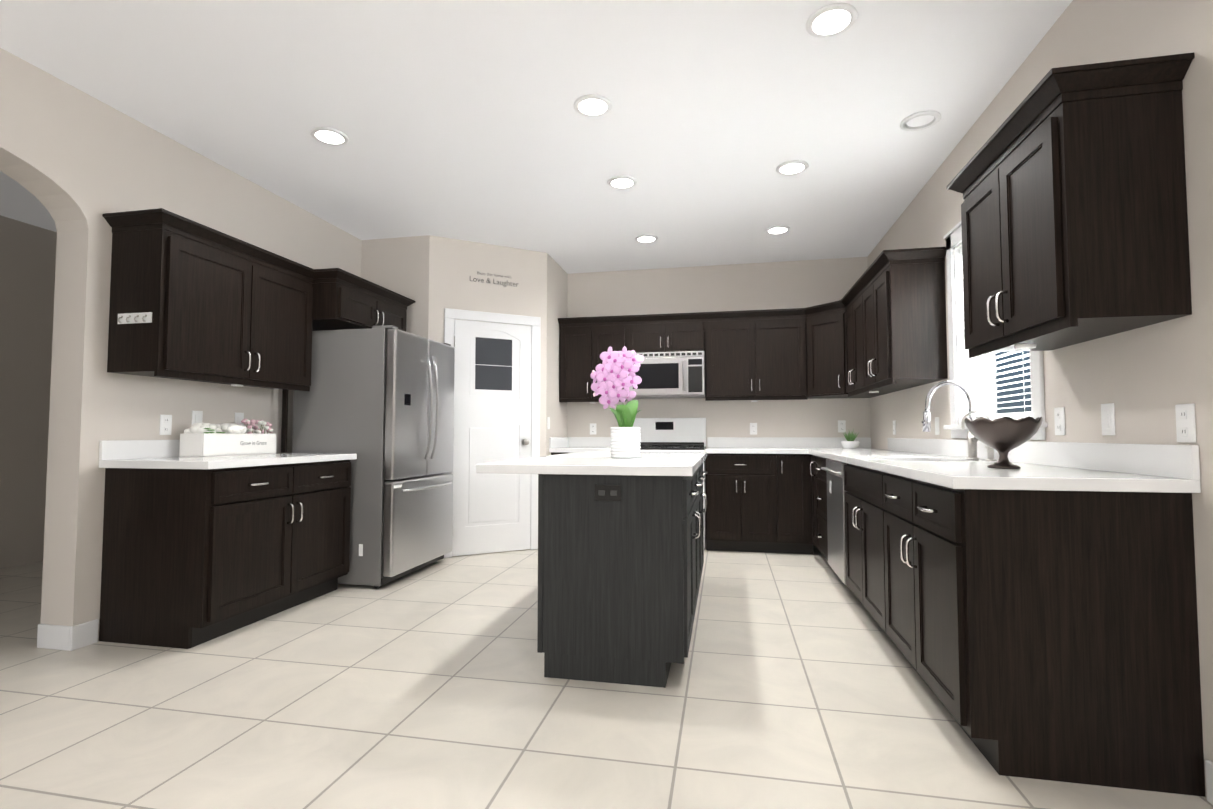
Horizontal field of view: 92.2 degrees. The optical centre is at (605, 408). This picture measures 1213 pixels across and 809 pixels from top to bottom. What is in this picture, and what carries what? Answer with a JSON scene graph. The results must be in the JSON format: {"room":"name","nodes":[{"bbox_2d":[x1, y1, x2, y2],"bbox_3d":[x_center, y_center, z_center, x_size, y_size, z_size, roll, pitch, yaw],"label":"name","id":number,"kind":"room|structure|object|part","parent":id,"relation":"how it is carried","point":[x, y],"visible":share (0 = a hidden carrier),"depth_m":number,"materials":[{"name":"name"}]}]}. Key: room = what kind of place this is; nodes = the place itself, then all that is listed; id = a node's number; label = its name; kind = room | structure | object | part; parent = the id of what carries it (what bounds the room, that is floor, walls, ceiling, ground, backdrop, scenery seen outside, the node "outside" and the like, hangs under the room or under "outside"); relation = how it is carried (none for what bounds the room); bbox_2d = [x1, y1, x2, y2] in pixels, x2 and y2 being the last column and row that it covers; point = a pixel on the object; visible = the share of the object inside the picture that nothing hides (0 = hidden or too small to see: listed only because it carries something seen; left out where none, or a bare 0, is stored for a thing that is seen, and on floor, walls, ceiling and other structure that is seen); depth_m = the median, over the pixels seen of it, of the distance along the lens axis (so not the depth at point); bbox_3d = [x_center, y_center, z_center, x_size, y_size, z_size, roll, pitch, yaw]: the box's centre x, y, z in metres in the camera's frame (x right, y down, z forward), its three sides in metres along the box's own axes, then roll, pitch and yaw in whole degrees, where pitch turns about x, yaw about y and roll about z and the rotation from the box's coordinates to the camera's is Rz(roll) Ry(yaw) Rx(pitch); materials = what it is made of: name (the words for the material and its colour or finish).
{"room":"kitchen","nodes":[
{"label":"kitchen","id":0,"kind":"room"},
{"bbox_2d":[0,215,56,568],"bbox_3d":[-5.218,-0.215,2.535,0.200,2.750,9.400,-1,-3,12],"label":"wall","id":1,"kind":"structure","parent":0,"point":[27,268],"depth_m":4.69,"materials":[{"name":"grey paint"}]},
{"bbox_2d":[0,48,361,640],"bbox_3d":[-2.866,-0.236,2.055,0.200,2.750,9.400,-1,-3,12],"label":"wall","id":2,"kind":"structure","parent":0,"point":[76,163],"depth_m":2.95,"materials":[{"name":"grey paint"}]},
{"bbox_2d":[37,619,98,650],"bbox_3d":[-3.232,0.999,0.179,0.214,0.115,5.688,-1,-3,12],"label":"baseboard","id":3,"kind":"structure","parent":2,"relation":"attached to","point":[62,637],"depth_m":2.85,"materials":[{"name":"white wood"}]},
{"bbox_2d":[159,415,171,434],"bbox_3d":[-2.499,0.095,3.314,0.008,0.115,0.070,-1,-3,12],"label":"electrical outlet","id":4,"kind":"object","parent":2,"relation":"attached to","point":[165,424],"visible":1,"depth_m":3.31,"materials":[{"name":"white plastic"}]},
{"bbox_2d":[192,411,202,424],"bbox_3d":[-2.459,0.073,3.511,0.008,0.115,0.070,-1,-3,12],"label":"outlet","id":5,"kind":"object","parent":2,"relation":"attached to","point":[197,416],"visible":0.58,"depth_m":3.51,"materials":[{"name":"white plastic"}]},
{"bbox_2d":[234,412,243,424],"bbox_3d":[-2.397,0.087,3.814,0.008,0.115,0.070,-1,-3,12],"label":"outlet","id":6,"kind":"object","parent":2,"relation":"attached to","point":[239,417],"visible":0.48,"depth_m":3.81,"materials":[{"name":"white plastic"}]},
{"bbox_2d":[102,208,415,452],"bbox_3d":[-2.093,-0.325,3.939,0.559,1.257,2.114,-1,-3,12],"label":"wall cabinets","id":7,"kind":"object","parent":2,"relation":"attached to","point":[191,300],"visible":0.98,"depth_m":3.29,"materials":[{"name":"brown wood"}]},
{"bbox_2d":[361,235,567,556],"bbox_3d":[-1.277,-0.079,5.605,1.490,2.750,1.400,-1,-3,12],"label":"wall","id":8,"kind":"structure","parent":0,"point":[430,275],"depth_m":5.18,"materials":[{"name":"grey paint"}]},
{"bbox_2d":[452,319,531,555],"bbox_3d":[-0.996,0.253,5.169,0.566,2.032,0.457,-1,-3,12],"label":"pantry door","id":9,"kind":"structure","parent":8,"relation":"in","point":[492,405],"depth_m":5.16,"materials":[{"name":"white wood"}]},
{"bbox_2d":[444,308,540,557],"bbox_3d":[-0.999,0.212,5.174,0.876,2.130,0.019,1,-3,-27],"label":"door frame","id":10,"kind":"structure","parent":8,"relation":"attached to","point":[451,316],"depth_m":5.32,"materials":[{"name":"white wood"}]},
{"bbox_2d":[477,271,508,277],"bbox_3d":[-1.001,-1.197,5.245,0.313,0.026,0.001,1,-3,-26],"label":"decal","id":11,"kind":"object","parent":8,"relation":"attached to","point":[490,274],"visible":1,"depth_m":5.23,"materials":[{"name":"grey plastic"}]},
{"bbox_2d":[470,276,516,286],"bbox_3d":[-1.000,-1.131,5.243,0.450,0.062,0.001,1,-3,-26],"label":"decal","id":12,"kind":"object","parent":8,"relation":"attached to","point":[494,283],"visible":1,"depth_m":5.24,"materials":[{"name":"grey plastic"}]},
{"bbox_2d":[547,417,549,428],"bbox_3d":[-0.536,0.141,5.474,0.008,0.115,0.070,-1,-3,12],"label":"outlet","id":13,"kind":"object","parent":8,"relation":"attached to","point":[548,422],"visible":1,"depth_m":5.46,"materials":[{"name":"white plastic"}]},
{"bbox_2d":[549,437,568,447],"bbox_3d":[-0.461,0.340,5.792,0.018,0.100,0.625,-1,-3,12],"label":"backsplash","id":14,"kind":"structure","parent":8,"relation":"attached to","point":[554,442],"depth_m":5.76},
{"bbox_2d":[0,0,1072,273],"bbox_3d":[-1.657,-1.671,1.871,7.070,0.100,9.400,-1,-3,12],"label":"ceiling","id":15,"kind":"structure","parent":0,"point":[458,120],"depth_m":3.02,"materials":[{"name":"white paint"}]},
{"bbox_2d":[310,127,348,145],"bbox_3d":[-1.577,-1.550,3.331,0.200,0.011,0.200,-1,-3,12],"label":"recessed light","id":16,"kind":"object","parent":15,"relation":"in","point":[329,136],"visible":0.98,"depth_m":3.32,"materials":[{"name":"white plastic"}]},
{"bbox_2d":[574,94,611,116],"bbox_3d":[-0.068,-1.563,3.022,0.200,0.011,0.200,-1,-3,12],"label":"recessed light","id":17,"kind":"object","parent":15,"relation":"in","point":[592,105],"visible":0.98,"depth_m":3.01,"materials":[{"name":"white plastic"}]},
{"bbox_2d":[607,175,636,188],"bbox_3d":[0.110,-1.523,3.940,0.200,0.011,0.200,-1,-3,12],"label":"recessed light","id":18,"kind":"object","parent":15,"relation":"in","point":[622,182],"visible":1,"depth_m":3.93,"materials":[{"name":"white plastic"}]},
{"bbox_2d":[635,235,657,242],"bbox_3d":[0.353,-1.472,5.078,0.200,0.011,0.200,-1,-3,12],"label":"recessed light","id":19,"kind":"object","parent":15,"relation":"in","point":[646,238],"visible":1,"depth_m":5.05,"materials":[{"name":"white plastic"}]},
{"bbox_2d":[765,225,789,234],"bbox_3d":[1.431,-1.482,4.858,0.200,0.011,0.200,-1,-3,12],"label":"recessed light","id":20,"kind":"object","parent":15,"relation":"in","point":[778,229],"visible":0.98,"depth_m":4.83,"materials":[{"name":"white plastic"}]},
{"bbox_2d":[776,160,808,174],"bbox_3d":[1.188,-1.532,3.724,0.200,0.011,0.200,-1,-3,12],"label":"recessed light","id":21,"kind":"object","parent":15,"relation":"in","point":[793,167],"visible":0.96,"depth_m":3.71,"materials":[{"name":"white plastic"}]},
{"bbox_2d":[806,3,857,37],"bbox_3d":[0.928,-1.591,2.401,0.200,0.011,0.200,-1,-3,12],"label":"recessed light","id":22,"kind":"object","parent":15,"relation":"in","point":[831,20],"visible":1,"depth_m":2.39,"materials":[{"name":"white plastic"}]},
{"bbox_2d":[900,111,940,130],"bbox_3d":[1.708,-1.586,3.171,0.200,0.069,0.200,-1,-3,12],"label":"recessed light","id":23,"kind":"object","parent":15,"relation":"in","point":[934,121],"visible":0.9,"depth_m":3.16,"materials":[{"name":"white"}]},
{"bbox_2d":[0,545,1212,808],"bbox_3d":[-1.657,1.176,1.745,7.070,0.100,9.400,-1,-3,12],"label":"floor","id":24,"kind":"structure","parent":0,"point":[794,681],"depth_m":2.17,"materials":[{"name":"tile"}]},
{"bbox_2d":[99,440,356,648],"bbox_3d":[-2.126,0.694,3.444,0.674,1.015,1.167,-1,-3,12],"label":"base cabinet","id":25,"kind":"object","parent":24,"relation":"on","point":[196,551],"visible":0.98,"depth_m":2.97,"materials":[{"name":"brown wood"}]},
{"bbox_2d":[99,440,356,468],"bbox_3d":[-2.133,0.256,3.465,0.660,0.139,1.167,-1,-3,12],"label":"countertop","id":26,"kind":"structure","parent":25,"relation":"on","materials":[{"name":"white stone"}]},
{"bbox_2d":[179,419,275,456],"bbox_3d":[-2.301,0.176,3.601,0.201,0.233,0.596,-1,-3,12],"label":"flower box","id":27,"kind":"object","parent":26,"relation":"on","point":[202,439],"visible":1,"depth_m":3.50,"materials":[{"name":"white wood"}]},
{"bbox_2d":[292,325,454,587],"bbox_3d":[-1.695,0.348,4.455,0.865,1.795,0.902,-1,-3,12],"label":"fridge","id":28,"kind":"object","parent":24,"relation":"on","point":[378,401],"visible":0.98,"depth_m":4.05,"materials":[{"name":"grey metal"}]},
{"bbox_3d":[-1.665,0.964,3.962,0.030,0.080,0.001,-1,-3,12],"label":"panel","id":29,"kind":"part","parent":28,"relation":"part of","materials":[{"name":"white plastic"}]},
{"bbox_3d":[-1.347,0.314,4.384,0.154,1.687,0.899,-1,-3,12],"label":"door","id":30,"kind":"part","parent":28,"relation":"part of","materials":[{"name":"silver metal"}]},
{"bbox_2d":[551,452,573,454],"bbox_3d":[-0.137,0.865,5.722,0.660,0.875,0.630,-1,-3,12],"label":"base cabinet","id":31,"kind":"object","parent":24,"relation":"on","point":[552,453],"depth_m":5.50,"materials":[{"name":"brown wood"}]},
{"bbox_2d":[549,448,610,451],"bbox_3d":[-0.139,0.407,5.729,0.674,0.039,0.656,-1,-3,12],"label":"countertop","id":32,"kind":"structure","parent":31,"relation":"on","point":[550,449],"depth_m":5.42,"materials":[{"name":"white stone"}]},
{"bbox_2d":[537,459,707,687],"bbox_3d":[0.227,0.761,3.384,0.683,0.876,1.892,-1,-3,12],"label":"kitchen island","id":33,"kind":"object","parent":24,"relation":"on","point":[620,553],"depth_m":2.48,"materials":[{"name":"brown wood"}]},
{"bbox_2d":[476,451,706,478],"bbox_3d":[0.090,0.305,3.436,0.940,0.040,1.985,-1,-3,12],"label":"island countertop","id":34,"kind":"structure","parent":33,"relation":"on","point":[680,465],"depth_m":2.54,"materials":[{"name":"white stone"}]},
{"bbox_2d":[590,346,643,457],"bbox_3d":[0.060,-0.036,3.277,0.313,0.626,0.189,-1,-3,12],"label":"potted plant","id":35,"kind":"object","parent":34,"relation":"on","point":[615,371],"visible":1,"depth_m":3.24,"materials":[{"name":"white ceramic"}]},
{"bbox_3d":[0.110,0.192,3.266,0.172,0.170,0.172,-1,-3,12],"label":"pot","id":36,"kind":"part","parent":35,"relation":"part of","materials":[{"name":"white ceramic"}]},
{"bbox_2d":[595,485,620,500],"bbox_3d":[0.008,0.361,2.484,0.115,0.068,0.008,-1,-3,12],"label":"outlet plate","id":37,"kind":"object","parent":33,"relation":"attached to","point":[602,492],"depth_m":2.48,"materials":[{"name":"black plastic"}]},
{"bbox_2d":[633,418,705,547],"bbox_3d":[0.565,0.689,5.547,0.750,1.210,0.697,-1,-3,12],"label":"range","id":38,"kind":"object","parent":24,"relation":"on","point":[673,435],"visible":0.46,"depth_m":5.81,"materials":[{"name":"silver metal"}]},
{"bbox_2d":[705,452,768,552],"bbox_3d":[1.278,0.852,5.432,0.670,0.875,0.630,-1,-3,12],"label":"base cabinet","id":39,"kind":"object","parent":24,"relation":"on","point":[737,486],"depth_m":5.15,"materials":[{"name":"brown wood"}]},
{"bbox_2d":[705,448,808,455],"bbox_3d":[1.696,0.390,5.354,1.524,0.039,0.656,-1,-3,12],"label":"countertop","id":40,"kind":"structure","parent":39,"relation":"on","point":[744,451],"depth_m":5.13,"materials":[{"name":"white stone"}]},
{"bbox_2d":[841,431,859,448],"bbox_3d":[2.221,0.277,5.302,0.156,0.181,0.156,-1,-3,12],"label":"succulent","id":41,"kind":"object","parent":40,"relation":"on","point":[850,443],"visible":1,"depth_m":5.26,"materials":[{"name":"white ceramic"}]},
{"bbox_2d":[841,441,859,448],"bbox_3d":[2.221,0.334,5.300,0.156,0.068,0.156,-1,-3,12],"label":"pot","id":42,"kind":"object","parent":41,"relation":"on","point":[846,444],"depth_m":5.24,"materials":[{"name":"white ceramic"}]},
{"bbox_2d":[844,431,858,440],"bbox_3d":[2.225,0.252,5.306,0.150,0.130,0.150,-1,-3,12],"label":"plant","id":43,"kind":"object","parent":41,"relation":"on","point":[851,437],"depth_m":5.28,"materials":[{"name":"green plant"}]},
{"bbox_2d":[765,452,804,553],"bbox_3d":[1.662,0.847,5.321,0.377,0.875,0.694,-1,-3,12],"label":"base cabinet","id":44,"kind":"object","parent":24,"relation":"on","point":[783,469],"depth_m":5.07,"materials":[{"name":"brown wood"}]},
{"bbox_2d":[809,448,964,463],"bbox_3d":[1.896,0.337,4.152,0.655,0.039,1.622,-1,-3,12],"label":"countertop","id":45,"kind":"structure","parent":44,"relation":"on","point":[842,455],"depth_m":3.79,"materials":[{"name":"white stone"}]},
{"bbox_2d":[801,452,816,553],"bbox_3d":[2.018,0.826,4.836,0.698,0.875,0.282,-1,-3,12],"label":"base cabinet","id":46,"kind":"object","parent":24,"relation":"on","point":[806,457],"depth_m":5.03,"materials":[{"name":"brown wood"}]},
{"bbox_2d":[813,456,824,557],"bbox_3d":[1.975,0.809,4.456,0.629,0.875,0.600,-1,-3,12],"label":"base cabinet","id":47,"kind":"object","parent":24,"relation":"on","point":[818,464],"depth_m":4.60,"materials":[{"name":"brown wood"}]},
{"bbox_2d":[825,460,868,583],"bbox_3d":[1.842,0.785,3.829,0.638,0.868,0.682,-1,-3,12],"label":"base cabinet","id":48,"kind":"object","parent":24,"relation":"on","point":[841,480],"depth_m":3.77,"materials":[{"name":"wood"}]},
{"bbox_2d":[821,459,846,584],"bbox_3d":[1.800,0.731,3.872,0.618,0.758,0.606,-1,-3,12],"label":"dishwasher","id":49,"kind":"object","parent":48,"relation":"in","point":[836,491],"depth_m":3.85,"materials":[{"name":"silver metal"}]},
{"bbox_2d":[845,496,876,621],"bbox_3d":[1.693,0.855,3.072,0.629,0.660,0.976,-1,-3,12],"label":"base cabinet","id":50,"kind":"object","parent":24,"relation":"on","point":[860,512],"depth_m":3.15,"materials":[{"name":"brown wood"}]},
{"bbox_2d":[873,472,1204,796],"bbox_3d":[1.522,0.711,2.244,0.629,0.875,0.972,-1,-3,12],"label":"base cabinet","id":51,"kind":"object","parent":24,"relation":"on","point":[1035,616],"depth_m":1.78,"materials":[{"name":"brown wood"}]},
{"bbox_2d":[865,460,1200,495],"bbox_3d":[1.517,0.255,2.303,0.655,0.039,1.116,-1,-3,12],"label":"countertop","id":52,"kind":"structure","parent":51,"relation":"on","point":[959,475],"depth_m":1.82,"materials":[{"name":"white stone"}]},
{"bbox_2d":[921,380,995,460],"bbox_3d":[1.799,0.057,2.996,0.274,0.418,0.242,-1,-3,12],"label":"faucet","id":53,"kind":"object","parent":52,"relation":"on","point":[972,440],"depth_m":3.06,"materials":[{"name":"silver metal"}]},
{"bbox_2d":[965,416,1042,468],"bbox_3d":[1.551,0.134,2.279,0.252,0.198,0.252,-1,-3,12],"label":"fruit bowl","id":54,"kind":"object","parent":52,"relation":"on","point":[1003,437],"visible":1,"depth_m":2.22,"materials":[{"name":"brown metal"}]},
{"bbox_2d":[567,257,870,447],"bbox_3d":[0.441,-0.058,6.070,4.670,2.750,0.200,-1,-3,12],"label":"wall","id":55,"kind":"structure","parent":0,"point":[771,285],"depth_m":5.83,"materials":[{"name":"grey paint"}]},
{"bbox_2d":[590,423,595,434],"bbox_3d":[-0.134,0.217,6.068,0.070,0.115,0.008,-1,-3,12],"label":"electrical outlet","id":56,"kind":"object","parent":55,"relation":"attached to","point":[592,428],"visible":1,"depth_m":6.07,"materials":[{"name":"white plastic"}]},
{"bbox_2d":[629,351,704,398],"bbox_3d":[0.592,-0.319,5.721,0.750,0.420,0.436,-1,-3,12],"label":"microwave","id":57,"kind":"object","parent":55,"relation":"attached to","point":[671,374],"visible":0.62,"depth_m":5.54,"materials":[{"name":"silver metal"}]},
{"bbox_2d":[569,437,870,447],"bbox_3d":[1.050,0.341,5.813,2.972,0.100,0.021,-1,-3,12],"label":"backsplash","id":58,"kind":"structure","parent":55,"relation":"attached to","point":[574,442],"depth_m":5.71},
{"bbox_2d":[558,247,947,403],"bbox_3d":[0.825,-0.514,4.870,3.025,0.849,2.030,-1,-3,12],"label":"wall cabinets","id":59,"kind":"object","parent":55,"relation":"attached to","point":[878,328],"visible":0.96,"depth_m":5.33,"materials":[{"name":"brown wood"}]},
{"bbox_2d":[750,423,756,434],"bbox_3d":[1.454,0.203,5.744,0.070,0.115,0.008,-1,-3,12],"label":"electrical outlet","id":60,"kind":"object","parent":55,"relation":"attached to","point":[753,428],"visible":1,"depth_m":5.74,"materials":[{"name":"white plastic"}]},
{"bbox_2d":[838,420,845,431],"bbox_3d":[2.257,0.175,5.580,0.070,0.115,0.008,-1,-3,12],"label":"electrical outlet","id":61,"kind":"object","parent":55,"relation":"attached to","point":[841,425],"visible":0.94,"depth_m":5.58,"materials":[{"name":"white plastic"}]},
{"bbox_2d":[867,0,1212,796],"bbox_3d":[1.689,-0.282,1.022,0.200,2.750,9.200,-1,-3,12],"label":"wall","id":62,"kind":"structure","parent":0,"point":[1145,380],"depth_m":1.97,"materials":[{"name":"grey paint"}]},
{"bbox_2d":[893,420,895,434],"bbox_3d":[2.347,0.159,4.750,0.008,0.115,0.070,-1,-3,12],"label":"electrical outlet","id":63,"kind":"object","parent":62,"relation":"attached to","point":[894,427],"visible":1,"depth_m":4.74,"materials":[{"name":"white plastic"}]},
{"bbox_2d":[935,417,939,434],"bbox_3d":[2.151,0.116,3.791,0.008,0.115,0.070,-1,-3,12],"label":"outlet","id":64,"kind":"object","parent":62,"relation":"attached to","point":[937,431],"visible":1,"depth_m":3.78,"materials":[{"name":"white plastic"}]},
{"bbox_2d":[943,221,1047,439],"bbox_3d":[2.033,-0.462,3.039,0.170,1.243,1.080,-1,-3,12],"label":"window","id":65,"kind":"structure","parent":62,"relation":"in","point":[953,238],"depth_m":3.45,"materials":[{"name":"white"}]},
{"bbox_2d":[960,248,1031,420],"bbox_3d":[2.043,-0.449,3.037,0.040,1.032,0.842,-1,-3,12],"label":"window blind","id":66,"kind":"object","parent":65,"relation":"attached to","point":[1005,372],"visible":0.15,"depth_m":3.02,"materials":[{"name":"white plastic"}]},
{"bbox_3d":[2.099,-0.449,3.025,0.035,1.036,0.846,-1,-3,12],"label":"right window sash","id":67,"kind":"part","parent":65,"relation":"part of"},
{"bbox_2d":[887,438,1199,479],"bbox_3d":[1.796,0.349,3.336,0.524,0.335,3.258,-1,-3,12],"label":"backsplash","id":68,"kind":"structure","parent":62,"relation":"attached to","point":[1147,459],"depth_m":2.19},
{"bbox_2d":[1054,407,1065,434],"bbox_3d":[1.866,0.054,2.401,0.008,0.115,0.070,-1,-3,12],"label":"electrical outlet","id":69,"kind":"object","parent":62,"relation":"attached to","point":[1059,417],"visible":1,"depth_m":2.39,"materials":[{"name":"white plastic"}]},
{"bbox_2d":[947,52,1194,357],"bbox_3d":[1.620,-0.619,2.145,0.374,0.797,0.864,-1,-3,12],"label":"wall cabinet","id":70,"kind":"object","parent":62,"relation":"attached to","point":[1069,182],"visible":1,"depth_m":1.79,"materials":[{"name":"brown wood"}]},
{"bbox_2d":[1101,403,1115,434],"bbox_3d":[1.804,0.041,2.098,0.008,0.115,0.070,-1,-3,12],"label":"outlet","id":71,"kind":"object","parent":62,"relation":"attached to","point":[1108,418],"visible":1,"depth_m":2.09,"materials":[{"name":"white plastic"}]},
{"bbox_2d":[1175,403,1195,442],"bbox_3d":[1.732,0.045,1.745,0.008,0.115,0.070,-1,-3,12],"label":"electrical outlet","id":72,"kind":"object","parent":62,"relation":"attached to","point":[1185,424],"visible":1,"depth_m":1.74,"materials":[{"name":"white plastic"}]},
{"bbox_2d":[1205,760,1212,804],"bbox_3d":[1.193,0.950,-0.923,0.014,0.115,5.300,-1,-3,12],"label":"baseboard","id":73,"kind":"structure","parent":62,"relation":"attached to","point":[1209,775],"depth_m":1.66,"materials":[{"name":"white wood"}]}
]}

